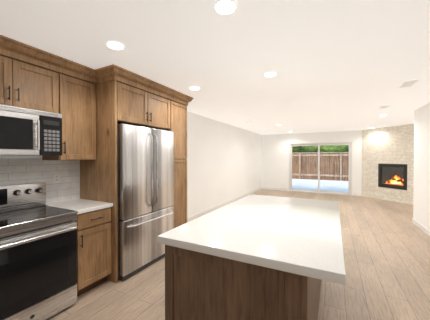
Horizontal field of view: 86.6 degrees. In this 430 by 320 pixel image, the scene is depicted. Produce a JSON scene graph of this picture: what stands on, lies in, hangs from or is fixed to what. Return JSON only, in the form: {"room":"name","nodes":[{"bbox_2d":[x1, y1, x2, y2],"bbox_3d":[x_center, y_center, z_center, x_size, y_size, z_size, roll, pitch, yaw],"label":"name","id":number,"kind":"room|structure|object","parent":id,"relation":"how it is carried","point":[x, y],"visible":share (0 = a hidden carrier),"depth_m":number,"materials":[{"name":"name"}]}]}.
{"room":"kitchen","nodes":[
{"label":"kitchen","id":0,"kind":"room"},
{"bbox_2d":[0,111,261,217],"bbox_3d":[-0.794,0.155,4.812,0.150,2.440,12.500,0,1,27],"label":"wall","id":1,"kind":"structure","parent":0,"point":[224,162],"depth_m":6.31,"materials":[{"name":"paint"}]},
{"bbox_2d":[0,55,59,113],"bbox_3d":[-1.923,-0.681,2.077,0.339,0.425,0.766,0,1,27],"label":"upper cabinet","id":2,"kind":"object","parent":1,"relation":"attached to","point":[24,85],"depth_m":2.11,"materials":[{"name":"brown wood"}]},
{"bbox_2d":[0,104,61,155],"bbox_3d":[-1.875,-0.253,2.055,0.450,0.420,0.754,0,1,27],"label":"microwave","id":3,"kind":"object","parent":2,"relation":"attached to","point":[28,132],"visible":1,"depth_m":2.06,"materials":[{"name":"grey metal"}]},
{"bbox_2d":[0,158,79,203],"bbox_3d":[-2.072,0.245,2.186,0.008,0.520,1.559,0,1,27],"label":"tile backsplash","id":4,"kind":"structure","parent":1,"relation":"attached to","point":[13,171],"depth_m":2.55,"materials":[{"name":"white tile"}]},
{"bbox_2d":[53,173,59,182],"bbox_3d":[-1.829,0.210,2.635,0.008,0.116,0.072,0,1,27],"label":"electrical outlet","id":5,"kind":"object","parent":4,"relation":"attached to","point":[56,177],"visible":1,"depth_m":2.63,"materials":[{"name":"white plastic"}]},
{"bbox_2d":[42,74,95,159],"bbox_3d":[-1.651,-0.449,2.602,0.339,0.900,0.409,0,1,27],"label":"upper cabinet","id":6,"kind":"object","parent":1,"relation":"attached to","point":[72,100],"depth_m":2.51,"materials":[{"name":"brown wood"}]},
{"bbox_2d":[0,35,193,105],"bbox_3d":[-1.409,-0.967,2.637,0.730,0.134,3.136,0,1,27],"label":"crown molding","id":7,"kind":"structure","parent":6,"relation":"attached to","point":[19,51],"depth_m":2.50,"materials":[{"name":"brown wood"}]},
{"bbox_2d":[187,187,261,221],"bbox_3d":[0.527,1.299,7.182,0.017,0.100,6.800,0,1,27],"label":"baseboard","id":8,"kind":"structure","parent":1,"relation":"attached to","point":[200,214],"depth_m":6.34,"materials":[{"name":"white wood"}]},
{"bbox_2d":[0,0,429,134],"bbox_3d":[1.623,-1.100,3.539,5.600,0.100,12.500,0,1,27],"label":"ceiling","id":9,"kind":"structure","parent":0,"point":[343,65],"depth_m":2.15,"materials":[{"name":"paint"}]},
{"bbox_2d":[105,41,125,49],"bbox_3d":[-0.897,-1.030,2.056,0.170,0.006,0.170,0,1,27],"label":"recessed light","id":10,"kind":"object","parent":9,"relation":"in","point":[115,45],"visible":1,"depth_m":2.04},
{"bbox_2d":[189,86,200,89],"bbox_3d":[-0.294,-1.044,3.321,0.170,0.006,0.170,0,1,27],"label":"recessed light","id":11,"kind":"object","parent":9,"relation":"in","point":[194,88],"visible":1,"depth_m":3.32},
{"bbox_2d":[213,0,237,14],"bbox_3d":[0.070,-1.024,1.530,0.170,0.006,0.170,0,1,27],"label":"recessed light","id":12,"kind":"object","parent":9,"relation":"in","point":[225,7],"visible":1,"depth_m":1.53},
{"bbox_2d":[263,72,276,76],"bbox_3d":[0.672,-1.038,2.773,0.170,0.006,0.170,0,1,27],"label":"recessed light","id":13,"kind":"object","parent":9,"relation":"in","point":[270,74],"visible":1,"depth_m":2.76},
{"bbox_2d":[378,105,389,108],"bbox_3d":[3.366,-1.057,4.549,0.150,0.009,0.320,0,1,27],"label":"ceiling vent","id":14,"kind":"object","parent":9,"relation":"in","point":[383,106],"visible":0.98,"depth_m":4.49,"materials":[{"name":"white metal"}]},
{"bbox_2d":[399,79,418,87],"bbox_3d":[2.645,-1.040,3.121,0.150,0.009,0.320,0,1,27],"label":"ceiling vent","id":15,"kind":"object","parent":9,"relation":"in","point":[410,83],"visible":0.98,"depth_m":3.09,"materials":[{"name":"white metal"}]},
{"bbox_2d":[46,189,429,319],"bbox_3d":[1.623,1.440,3.568,5.600,0.100,12.500,0,1,27],"label":"floor","id":16,"kind":"structure","parent":0,"point":[386,247],"depth_m":2.63,"materials":[{"name":"brown wood"}]},
{"bbox_2d":[0,182,77,319],"bbox_3d":[-1.753,0.827,2.004,0.688,1.160,0.754,0,1,27],"label":"range","id":17,"kind":"object","parent":16,"relation":"on","point":[38,258],"visible":1,"depth_m":1.97,"materials":[{"name":"metal"}]},
{"bbox_2d":[46,199,112,295],"bbox_3d":[-1.517,0.945,2.549,0.641,0.912,0.412,0,1,27],"label":"base cabinet","id":18,"kind":"object","parent":16,"relation":"on","point":[94,259],"visible":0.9,"depth_m":2.41,"materials":[{"name":"brown wood"}]},
{"bbox_2d":[80,80,186,282],"bbox_3d":[-1.070,0.242,3.350,0.687,2.300,1.430,0,1,27],"label":"enclosure","id":19,"kind":"object","parent":16,"relation":"on","point":[118,103],"visible":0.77,"depth_m":2.75,"materials":[{"name":"brown wood"}]},
{"bbox_2d":[117,124,173,280],"bbox_3d":[-1.115,0.487,3.148,0.760,1.815,0.933,0,1,27],"label":"fridge","id":20,"kind":"object","parent":16,"relation":"on","point":[145,164],"visible":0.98,"depth_m":2.85,"materials":[{"name":"grey metal"}]},
{"bbox_2d":[165,246,320,319],"bbox_3d":[0.480,0.974,2.129,0.885,0.864,1.830,0,1,27],"label":"kitchen island","id":21,"kind":"object","parent":16,"relation":"on","point":[197,286],"depth_m":1.32,"materials":[{"name":"brown wood"}]},
{"bbox_2d":[157,194,344,284],"bbox_3d":[0.535,0.516,2.095,1.080,0.048,1.900,0,1,27],"label":"island countertop","id":22,"kind":"structure","parent":21,"relation":"on","point":[301,236],"depth_m":1.50,"materials":[{"name":"white stone"}]},
{"bbox_2d":[262,130,361,195],"bbox_3d":[4.475,0.108,9.031,5.300,2.440,0.150,0,1,27],"label":"wall","id":23,"kind":"structure","parent":0,"point":[275,160],"depth_m":9.67,"materials":[{"name":"paint"}]},
{"bbox_2d":[262,187,286,190],"bbox_3d":[2.592,1.267,9.932,1.080,0.100,0.014,0,1,27],"label":"baseboard","id":24,"kind":"structure","parent":23,"relation":"attached to","point":[264,188],"depth_m":9.91,"materials":[{"name":"white wood"}]},
{"bbox_2d":[289,142,351,194],"bbox_3d":[4.174,0.315,9.170,2.304,2.022,0.124,0,1,27],"label":"sliding door","id":25,"kind":"structure","parent":23,"relation":"in","point":[349,187],"depth_m":9.13,"materials":[{"name":"clear glass"}]},
{"bbox_2d":[361,124,413,204],"bbox_3d":[5.963,0.125,7.480,0.452,2.440,2.164,0,1,-17],"label":"wall","id":26,"kind":"structure","parent":0,"point":[387,163],"depth_m":7.56,"materials":[{"name":"stone"}]},
{"bbox_2d":[413,102,429,230],"bbox_3d":[2.812,0.200,0.911,1.050,2.440,8.610,0,1,27],"label":"wall","id":27,"kind":"structure","parent":0,"point":[421,205],"depth_m":4.49,"materials":[{"name":"paint"}]},
{"bbox_2d":[412,218,429,236],"bbox_3d":[2.342,1.367,1.177,0.017,0.100,8.624,0,1,27],"label":"baseboard","id":28,"kind":"structure","parent":27,"relation":"attached to","point":[414,221],"depth_m":4.48,"materials":[{"name":"white wood"}]},
{"label":"outside","id":29,"kind":"structure","parent":0,"visible":0},
{"bbox_2d":[292,173,347,191],"bbox_3d":[8.017,1.329,15.092,22.000,0.100,13.850,0,1,27],"label":"ground","id":30,"kind":"structure","parent":29,"point":[332,185],"depth_m":11.77,"materials":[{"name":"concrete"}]},
{"bbox_2d":[292,146,305,152],"bbox_3d":[6.628,-1.656,17.566,4.327,5.812,3.627,0,1,27],"label":"tree","id":31,"kind":"object","parent":30,"relation":"on","point":[298,149],"depth_m":16.57,"materials":[{"name":"green plant"}]},
{"bbox_2d":[292,152,348,180],"bbox_3d":[7.643,0.401,14.262,16.092,1.775,0.130,0,1,27],"label":"fence","id":32,"kind":"object","parent":30,"relation":"on","point":[303,162],"depth_m":14.69,"materials":[{"name":"brown wood"}]},
{"bbox_2d":[301,145,348,158],"bbox_3d":[8.306,-1.792,15.952,4.137,6.122,3.717,0,1,27],"label":"tree","id":33,"kind":"object","parent":30,"relation":"on","point":[325,148],"depth_m":14.64,"materials":[{"name":"green plant"}]}
]}

